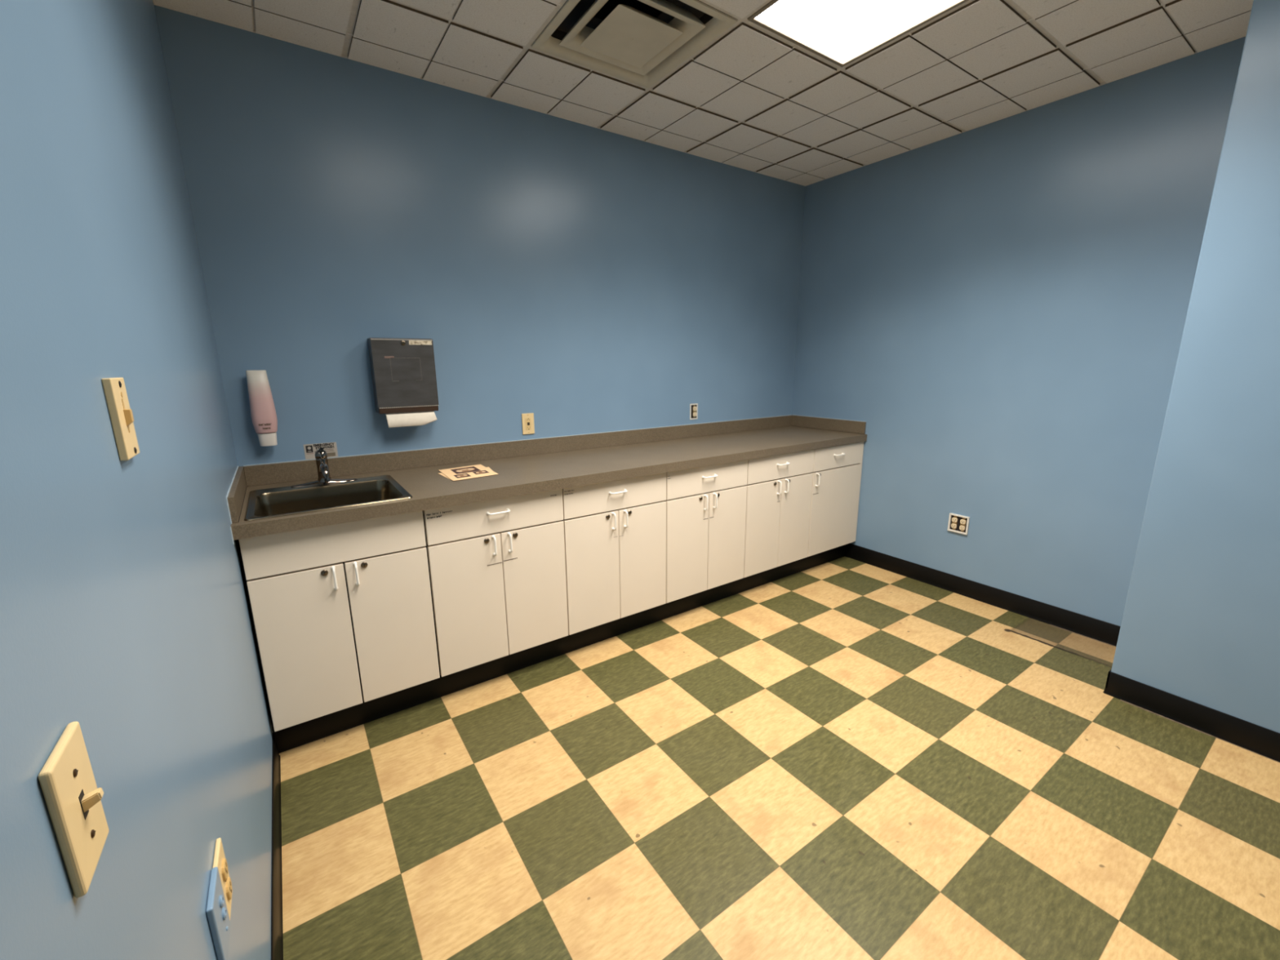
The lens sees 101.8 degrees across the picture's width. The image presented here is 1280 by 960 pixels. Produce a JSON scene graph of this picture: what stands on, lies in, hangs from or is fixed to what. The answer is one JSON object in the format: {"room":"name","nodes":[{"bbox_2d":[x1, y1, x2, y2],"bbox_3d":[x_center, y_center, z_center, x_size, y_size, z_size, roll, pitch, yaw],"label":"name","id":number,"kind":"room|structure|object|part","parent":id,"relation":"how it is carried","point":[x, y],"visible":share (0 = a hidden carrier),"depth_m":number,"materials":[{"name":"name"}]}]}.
{"room":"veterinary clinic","nodes":[
{"label":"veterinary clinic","id":0,"kind":"room"},
{"bbox_2d":[0,0,273,959],"bbox_3d":[-0.521,-0.131,0.303,0.120,3.000,4.390,-9,15,-33],"label":"wall","id":1,"kind":"structure","parent":0,"point":[126,615],"depth_m":0.65,"materials":[{"name":"blue paint"}]},
{"bbox_2d":[38,721,109,897],"bbox_3d":[-0.458,0.268,0.431,0.019,0.116,0.072,-9,15,-33],"label":"light switch","id":2,"kind":"object","parent":1,"relation":"attached to","point":[73,797],"visible":1,"depth_m":0.42,"materials":[{"name":"beige plastic"}]},
{"bbox_2d":[101,377,139,460],"bbox_3d":[-0.703,-0.085,0.709,0.015,0.107,0.072,-9,15,-33],"label":"switch","id":3,"kind":"object","parent":1,"relation":"attached to","point":[121,414],"visible":1,"depth_m":0.69,"materials":[{"name":"beige plastic"}]},
{"bbox_3d":[-0.699,-0.086,0.711,0.006,0.022,0.015,-9,15,-33],"label":"slider knob","id":4,"kind":"part","parent":3,"relation":"part of","materials":[{"name":"beige plastic"}]},
{"bbox_2d":[205,866,231,959],"bbox_3d":[-0.644,0.671,0.797,0.012,0.116,0.081,-9,15,-33],"label":"outlet plate","id":5,"kind":"object","parent":1,"relation":"attached to","point":[216,911],"visible":1,"depth_m":0.78,"materials":[{"name":"white plastic"}]},
{"bbox_2d":[219,894,226,919],"bbox_3d":[-0.645,0.661,0.804,0.004,0.041,0.017,-9,15,-33],"label":"socket","id":6,"kind":"object","parent":5,"relation":"attached to","point":[223,913],"depth_m":0.80,"materials":[{"name":"white plastic"}]},
{"bbox_2d":[212,837,232,919],"bbox_3d":[-0.687,0.661,0.859,0.011,0.112,0.069,-9,15,-33],"label":"outlet","id":7,"kind":"object","parent":1,"relation":"attached to","point":[220,860],"visible":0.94,"depth_m":0.85,"materials":[{"name":"beige plastic"}]},
{"bbox_2d":[221,857,227,881],"bbox_3d":[-0.684,0.642,0.857,0.004,0.028,0.031,-9,15,-33],"label":"socket","id":8,"kind":"object","parent":7,"relation":"attached to","point":[224,862],"depth_m":0.85,"materials":[{"name":"beige plastic"}]},
{"bbox_2d":[226,876,232,900],"bbox_3d":[-0.684,0.680,0.865,0.004,0.028,0.031,-9,15,-33],"label":"socket","id":9,"kind":"object","parent":7,"relation":"attached to","point":[228,883],"depth_m":0.86,"materials":[{"name":"beige plastic"}]},
{"bbox_2d":[227,466,246,523],"bbox_3d":[-1.516,0.042,1.960,0.018,0.087,0.652,-9,15,-33],"label":"backsplash","id":10,"kind":"structure","parent":1,"relation":"attached to","point":[237,493],"depth_m":1.83,"materials":[{"name":"grey laminate"}]},
{"bbox_2d":[271,732,283,959],"bbox_3d":[-0.287,1.325,0.418,0.011,0.105,3.800,-9,15,-33],"label":"baseboard","id":11,"kind":"structure","parent":1,"relation":"attached to","point":[277,925],"depth_m":1.48,"materials":[{"name":"black plastic"}]},
{"bbox_2d":[154,4,804,466],"bbox_3d":[-0.285,-0.766,3.129,3.868,3.000,0.120,-9,15,-33],"label":"wall","id":12,"kind":"structure","parent":0,"point":[580,278],"depth_m":2.56,"materials":[{"name":"blue paint"}]},
{"bbox_2d":[245,369,277,446],"bbox_3d":[-1.588,-0.302,2.188,0.088,0.314,0.084,-9,15,-33],"label":"soap dispenser","id":13,"kind":"object","parent":12,"relation":"attached to","point":[263,411],"visible":1,"depth_m":2.16,"materials":[{"name":"white plastic"}]},
{"bbox_2d":[303,442,337,459],"bbox_3d":[-1.454,-0.134,2.370,0.128,0.068,0.002,-9,15,-33],"label":"sign","id":14,"kind":"object","parent":12,"relation":"attached to","point":[331,448],"visible":0.94,"depth_m":2.36,"materials":[{"name":"white paper"}]},
{"bbox_3d":[-1.426,-0.117,2.393,0.040,0.017,0.001,-9,15,-33],"label":"grey panel","id":15,"kind":"part","parent":14,"relation":"part of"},
{"bbox_2d":[367,337,438,413],"bbox_3d":[-1.117,-0.494,2.462,0.267,0.340,0.107,-9,15,-33],"label":"paper towel dispenser","id":16,"kind":"object","parent":12,"relation":"attached to","point":[403,371],"visible":1,"depth_m":2.42,"materials":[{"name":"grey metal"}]},
{"bbox_2d":[385,410,437,427],"bbox_3d":[-1.087,-0.292,2.481,0.224,0.067,0.028,-9,15,-33],"label":"paper towel","id":17,"kind":"object","parent":16,"relation":"hanging from","point":[420,418],"visible":1,"depth_m":2.47,"materials":[{"name":"white paper"}]},
{"bbox_2d":[243,415,792,486],"bbox_3d":[-0.237,-0.245,3.190,3.519,0.087,0.019,-9,15,-33],"label":"backsplash","id":18,"kind":"structure","parent":12,"relation":"attached to","point":[286,472],"depth_m":2.78,"materials":[{"name":"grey laminate"}]},
{"bbox_2d":[521,413,534,434],"bbox_3d":[-0.625,-0.315,2.908,0.070,0.116,0.010,-9,15,-33],"label":"outlet","id":19,"kind":"object","parent":12,"relation":"attached to","point":[527,419],"visible":1,"depth_m":2.90,"materials":[{"name":"beige plastic"}]},
{"bbox_2d":[689,403,697,419],"bbox_3d":[0.372,-0.471,3.575,0.068,0.108,0.011,-9,15,-33],"label":"outlet","id":20,"kind":"object","parent":12,"relation":"attached to","point":[693,407],"visible":1,"depth_m":3.57,"materials":[{"name":"white paint"}]},
{"bbox_2d":[152,0,1253,186],"bbox_3d":[0.980,-1.707,1.013,3.868,0.360,4.690,-9,15,-33],"label":"ceiling","id":21,"kind":"structure","parent":0,"point":[753,99],"depth_m":2.26,"materials":[{"name":"tile"}]},
{"bbox_2d":[531,0,737,88],"bbox_3d":[-0.037,-1.836,2.021,0.584,0.213,0.584,-9,15,-33],"label":"ceiling vent","id":22,"kind":"object","parent":21,"relation":"in","point":[639,42],"visible":0.98,"depth_m":2.06,"materials":[{"name":"white metal"}]},
{"bbox_3d":[-0.037,-1.755,2.039,0.294,0.046,0.294,-9,15,-33],"label":"plate","id":23,"kind":"part","parent":22,"relation":"part of","materials":[{"name":"beige metal"}]},
{"bbox_2d":[747,0,968,66],"bbox_3d":[0.983,-1.727,1.627,0.585,0.121,1.194,-9,15,-33],"label":"ceiling light","id":24,"kind":"object","parent":21,"relation":"attached to","point":[841,33],"visible":0.99,"depth_m":1.98,"materials":[{"name":"white plastic"}]},
{"bbox_2d":[278,556,1279,959],"bbox_3d":[1.004,1.142,1.652,3.868,0.100,4.690,-9,15,-33],"label":"floor","id":25,"kind":"structure","parent":0,"point":[844,757],"depth_m":1.73,"materials":[{"name":"tile"}]},
{"bbox_2d":[238,511,439,731],"bbox_3d":[-1.257,0.462,2.200,0.584,0.746,0.648,-9,15,-33],"label":"base cabinet","id":26,"kind":"object","parent":25,"relation":"on","point":[343,614],"visible":0.98,"depth_m":1.94,"materials":[{"name":"white laminate"}]},
{"bbox_3d":[-1.214,0.610,1.907,0.286,0.581,0.019,-9,15,-33],"label":"door","id":27,"kind":"part","parent":26,"relation":"part of","materials":[{"name":"white laminate"}]},
{"bbox_3d":[-1.097,0.227,1.905,0.578,0.150,0.019,-9,15,-33],"label":"panel","id":28,"kind":"part","parent":26,"relation":"part of","materials":[{"name":"white laminate"}]},
{"bbox_3d":[-1.112,0.362,1.895,0.014,0.094,0.028,-9,15,-33],"label":"handle","id":29,"kind":"part","parent":26,"relation":"part of","materials":[{"name":"silver metal"}]},
{"bbox_3d":[-1.054,0.353,1.934,0.014,0.094,0.028,-9,15,-33],"label":"handle","id":30,"kind":"part","parent":26,"relation":"part of","materials":[{"name":"silver metal"}]},
{"bbox_3d":[-0.974,0.572,2.067,0.287,0.581,0.019,-9,15,-33],"label":"door","id":31,"kind":"part","parent":26,"relation":"part of","materials":[{"name":"white laminate"}]},
{"bbox_2d":[271,544,845,753],"bbox_3d":[0.020,0.720,3.027,3.549,0.138,0.232,-9,15,-33],"label":"toe kick","id":32,"kind":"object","parent":26,"relation":"attached to","point":[306,732],"depth_m":2.48,"materials":[{"name":"black plastic"}]},
{"bbox_2d":[422,488,568,676],"bbox_3d":[-0.767,0.384,2.528,0.604,0.746,0.648,-9,15,-33],"label":"base cabinet","id":33,"kind":"object","parent":25,"relation":"on","point":[497,566],"visible":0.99,"depth_m":2.27,"materials":[{"name":"white laminate"}]},
{"bbox_2d":[426,510,452,519],"bbox_3d":[-0.802,0.138,2.081,0.100,0.022,0.001,-9,15,-33],"label":"print","id":34,"kind":"object","parent":33,"relation":"attached to","point":[430,514],"depth_m":2.08,"materials":[{"name":"black"}]},
{"bbox_3d":[-0.727,0.532,2.232,0.297,0.581,0.019,-9,15,-33],"label":"door","id":35,"kind":"part","parent":33,"relation":"part of","materials":[{"name":"white laminate"}]},
{"bbox_3d":[-0.606,0.149,2.233,0.598,0.150,0.019,-9,15,-33],"label":"drawer","id":36,"kind":"part","parent":33,"relation":"part of","materials":[{"name":"white laminate"}]},
{"bbox_3d":[-0.621,0.284,2.223,0.014,0.094,0.028,-9,15,-33],"label":"handle","id":37,"kind":"part","parent":33,"relation":"part of","materials":[{"name":"silver metal"}]},
{"bbox_3d":[-0.598,0.138,2.208,0.102,0.014,0.028,-9,15,-33],"label":"handle","id":38,"kind":"part","parent":33,"relation":"part of","materials":[{"name":"silver metal"}]},
{"bbox_3d":[-0.564,0.275,2.262,0.014,0.094,0.028,-9,15,-33],"label":"handle","id":39,"kind":"part","parent":33,"relation":"part of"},
{"bbox_3d":[-0.480,0.493,2.398,0.298,0.581,0.019,-9,15,-33],"label":"door","id":40,"kind":"part","parent":33,"relation":"part of","materials":[{"name":"white laminate"}]},
{"bbox_2d":[562,472,666,635],"bbox_3d":[-0.271,0.305,2.859,0.597,0.746,0.648,-9,15,-33],"label":"base cabinet","id":41,"kind":"object","parent":25,"relation":"on","point":[615,531],"visible":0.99,"depth_m":2.60,"materials":[{"name":"white laminate"}]},
{"bbox_2d":[226,414,866,544],"bbox_3d":[-0.046,-0.158,2.924,3.557,0.150,0.696,-9,15,-33],"label":"countertop","id":42,"kind":"structure","parent":41,"relation":"on","point":[534,465],"depth_m":2.64,"materials":[{"name":"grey laminate"}]},
{"bbox_2d":[290,447,357,487],"bbox_3d":[-1.367,-0.060,2.205,0.205,0.167,0.215,0,13,1],"label":"faucet","id":43,"kind":"object","parent":42,"relation":"on","point":[321,455],"visible":1,"depth_m":2.21,"materials":[{"name":"silver metal"}]},
{"bbox_3d":[-1.350,-0.117,2.199,0.045,0.055,0.101,-9,15,-33],"label":"lever handle","id":44,"kind":"part","parent":43,"relation":"part of","materials":[{"name":"silver metal"}]},
{"bbox_3d":[-1.365,0.003,2.250,0.248,0.024,0.052,-9,15,-33],"label":"deck plate","id":45,"kind":"part","parent":43,"relation":"part of","materials":[{"name":"silver metal"}]},
{"bbox_3d":[-1.320,-0.041,2.171,0.033,0.063,0.171,-9,15,-33],"label":"spout","id":46,"kind":"part","parent":43,"relation":"part of","materials":[{"name":"silver metal"}]},
{"bbox_2d":[244,475,412,520],"bbox_3d":[-1.238,0.136,2.089,0.528,0.171,0.514,-9,15,-33],"label":"sink","id":47,"kind":"object","parent":42,"relation":"in","point":[262,504],"visible":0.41,"depth_m":2.18,"materials":[{"name":"silver metal"}]},
{"bbox_2d":[439,466,491,479],"bbox_3d":[-0.796,-0.032,2.455,0.251,0.002,0.197,-10,16,-37],"label":"paper sheet","id":48,"kind":"object","parent":42,"relation":"on","point":[440,473],"visible":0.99,"depth_m":2.42,"materials":[{"name":"beige paper"}]},
{"bbox_2d":[439,464,497,480],"bbox_3d":[-0.821,-0.039,2.477,0.223,0.002,0.316,-9,15,-33],"label":"paper sheet","id":49,"kind":"object","parent":48,"relation":"on","point":[477,470],"visible":1,"depth_m":2.46,"materials":[{"name":"beige paper"}]},
{"bbox_2d":[453,473,470,478],"bbox_3d":[-0.818,-0.020,2.392,0.066,0.001,0.082,-9,15,-33],"label":"picture","id":50,"kind":"object","parent":49,"relation":"on","point":[458,475],"depth_m":2.39},
{"bbox_2d":[450,466,480,474],"bbox_3d":[-0.846,-0.048,2.520,0.123,0.001,0.140,-9,15,-33],"label":"picture","id":51,"kind":"object","parent":49,"relation":"on","point":[468,469],"depth_m":2.51},
{"bbox_2d":[472,470,488,474],"bbox_3d":[-0.755,-0.037,2.466,0.066,0.001,0.074,-9,15,-33],"label":"picture","id":52,"kind":"object","parent":49,"relation":"on","point":[477,472],"depth_m":2.46},
{"bbox_3d":[-0.231,0.454,2.564,0.295,0.581,0.019,-9,15,-33],"label":"door","id":53,"kind":"part","parent":41,"relation":"part of","materials":[{"name":"white laminate"}]},
{"bbox_3d":[-0.126,0.206,2.554,0.014,0.094,0.028,-9,15,-33],"label":"handle","id":54,"kind":"part","parent":41,"relation":"part of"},
{"bbox_3d":[-0.111,0.070,2.564,0.593,0.150,0.019,-9,15,-33],"label":"drawer","id":55,"kind":"part","parent":41,"relation":"part of","materials":[{"name":"white laminate"}]},
{"bbox_3d":[-0.103,0.059,2.538,0.102,0.014,0.028,-9,15,-33],"label":"handle","id":56,"kind":"part","parent":41,"relation":"part of","materials":[{"name":"silver metal"}]},
{"bbox_3d":[-0.068,0.197,2.593,0.014,0.094,0.028,-9,15,-33],"label":"handle","id":57,"kind":"part","parent":41,"relation":"part of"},
{"bbox_3d":[0.015,0.415,2.728,0.295,0.581,0.019,-9,15,-33],"label":"door","id":58,"kind":"part","parent":41,"relation":"part of","materials":[{"name":"white laminate"}]},
{"bbox_2d":[664,459,747,603],"bbox_3d":[0.222,0.227,3.189,0.598,0.746,0.648,-9,15,-33],"label":"base cabinet","id":59,"kind":"object","parent":25,"relation":"on","point":[706,505],"visible":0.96,"depth_m":2.93,"materials":[{"name":"white laminate"}]},
{"bbox_3d":[0.262,0.376,2.893,0.295,0.581,0.019,-9,15,-33],"label":"door","id":60,"kind":"part","parent":59,"relation":"part of","materials":[{"name":"white laminate"}]},
{"bbox_3d":[0.368,0.127,2.884,0.014,0.094,0.028,-9,15,-33],"label":"handle","id":61,"kind":"part","parent":59,"relation":"part of","materials":[{"name":"silver metal"}]},
{"bbox_3d":[0.382,-0.008,2.894,0.594,0.150,0.019,-9,15,-33],"label":"drawer","id":62,"kind":"part","parent":59,"relation":"part of","materials":[{"name":"white laminate"}]},
{"bbox_3d":[0.390,-0.019,2.868,0.102,0.014,0.028,-9,15,-33],"label":"handle","id":63,"kind":"part","parent":59,"relation":"part of","materials":[{"name":"silver metal"}]},
{"bbox_3d":[0.425,0.118,2.922,0.014,0.094,0.028,-9,15,-33],"label":"handle","id":64,"kind":"part","parent":59,"relation":"part of","materials":[{"name":"silver metal"}]},
{"bbox_3d":[0.508,0.337,3.058,0.295,0.581,0.019,-9,15,-33],"label":"door","id":65,"kind":"part","parent":59,"relation":"part of","materials":[{"name":"white laminate"}]},
{"bbox_2d":[743,449,814,577],"bbox_3d":[0.719,0.148,3.521,0.605,0.746,0.648,-9,15,-33],"label":"base cabinet","id":66,"kind":"object","parent":25,"relation":"on","point":[780,486],"visible":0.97,"depth_m":3.27,"materials":[{"name":"white laminate"}]},
{"bbox_3d":[0.757,0.297,3.224,0.299,0.581,0.019,-9,15,-33],"label":"door","id":67,"kind":"part","parent":66,"relation":"part of","materials":[{"name":"white laminate"}]},
{"bbox_3d":[0.865,0.049,3.216,0.014,0.094,0.028,-9,15,-33],"label":"handle","id":68,"kind":"part","parent":66,"relation":"part of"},
{"bbox_3d":[0.879,-0.087,3.226,0.601,0.150,0.019,-9,15,-33],"label":"drawer","id":69,"kind":"part","parent":66,"relation":"part of","materials":[{"name":"white laminate"}]},
{"bbox_3d":[0.887,-0.098,3.200,0.102,0.014,0.028,-9,15,-33],"label":"handle","id":70,"kind":"part","parent":66,"relation":"part of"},
{"bbox_3d":[0.922,0.040,3.254,0.014,0.094,0.028,-9,15,-33],"label":"handle","id":71,"kind":"part","parent":66,"relation":"part of","materials":[{"name":"silver metal"}]},
{"bbox_3d":[1.006,0.258,3.391,0.299,0.581,0.019,-9,15,-33],"label":"door","id":72,"kind":"part","parent":66,"relation":"part of","materials":[{"name":"white laminate"}]},
{"bbox_2d":[807,441,864,556],"bbox_3d":[1.195,0.073,3.839,0.548,0.746,0.648,-9,15,-33],"label":"base cabinet","id":73,"kind":"object","parent":25,"relation":"on","point":[837,469],"visible":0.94,"depth_m":3.59,"materials":[{"name":"white laminate"}]},
{"bbox_3d":[1.172,0.000,3.422,0.014,0.094,0.028,-9,15,-33],"label":"handle","id":74,"kind":"part","parent":73,"relation":"part of","materials":[{"name":"silver metal"}]},
{"bbox_3d":[1.344,-0.160,3.537,0.517,0.150,0.019,-9,15,-33],"label":"drawer","id":75,"kind":"part","parent":73,"relation":"part of","materials":[{"name":"white laminate"}]},
{"bbox_2d":[792,36,1245,626],"bbox_3d":[2.511,-0.611,2.329,0.120,3.000,4.390,-9,15,-33],"label":"wall","id":76,"kind":"structure","parent":0,"point":[1002,305],"depth_m":2.84,"materials":[{"name":"blue paint"}]},
{"bbox_2d":[791,414,866,434],"bbox_3d":[1.399,-0.422,3.912,0.018,0.086,0.646,-9,15,-33],"label":"backsplash","id":77,"kind":"structure","parent":76,"relation":"attached to","point":[834,424],"depth_m":3.87,"materials":[{"name":"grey laminate"}]},
{"bbox_2d":[947,512,969,534],"bbox_3d":[1.974,0.272,3.221,0.012,0.113,0.114,-9,15,-33],"label":"outlet","id":78,"kind":"object","parent":76,"relation":"attached to","point":[957,523],"visible":1,"depth_m":3.22,"materials":[{"name":"white paint"}]},
{"bbox_2d":[951,523,956,528],"bbox_3d":[1.959,0.287,3.243,0.004,0.029,0.031,-9,15,-33],"label":"socket","id":79,"kind":"object","parent":78,"relation":"attached to","point":[953,525],"depth_m":3.24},
{"bbox_2d":[951,517,957,522],"bbox_3d":[1.959,0.249,3.235,0.004,0.029,0.031,-9,15,-33],"label":"socket","id":80,"kind":"object","parent":78,"relation":"attached to","point":[953,519],"depth_m":3.23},
{"bbox_2d":[959,525,964,530],"bbox_3d":[1.986,0.295,3.204,0.004,0.029,0.031,-9,15,-33],"label":"socket","id":81,"kind":"object","parent":78,"relation":"attached to","point":[961,527],"depth_m":3.20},
{"bbox_2d":[960,519,965,524],"bbox_3d":[1.986,0.257,3.196,0.004,0.029,0.031,-9,15,-33],"label":"socket","id":82,"kind":"object","parent":78,"relation":"attached to","point":[962,521],"depth_m":3.19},
{"bbox_2d":[960,517,966,532],"bbox_3d":[1.990,0.276,3.203,0.005,0.111,0.031,-9,15,-33],"label":"receptacle","id":83,"kind":"object","parent":78,"relation":"attached to","point":[962,520],"depth_m":3.20,"materials":[{"name":"plastic"}]},
{"bbox_2d":[844,542,1279,763],"bbox_3d":[2.247,0.843,2.460,0.550,0.110,4.390,-9,15,-33],"label":"baseboard","id":84,"kind":"structure","parent":76,"relation":"attached to","point":[1087,626],"depth_m":2.68,"materials":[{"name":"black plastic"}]},
{"bbox_2d":[1111,0,1279,733],"bbox_3d":[2.873,-0.371,1.245,0.540,3.000,2.150,-9,15,-33],"label":"wall","id":85,"kind":"structure","parent":0,"point":[1200,624],"depth_m":1.90,"materials":[{"name":"blue paint"}]}
]}

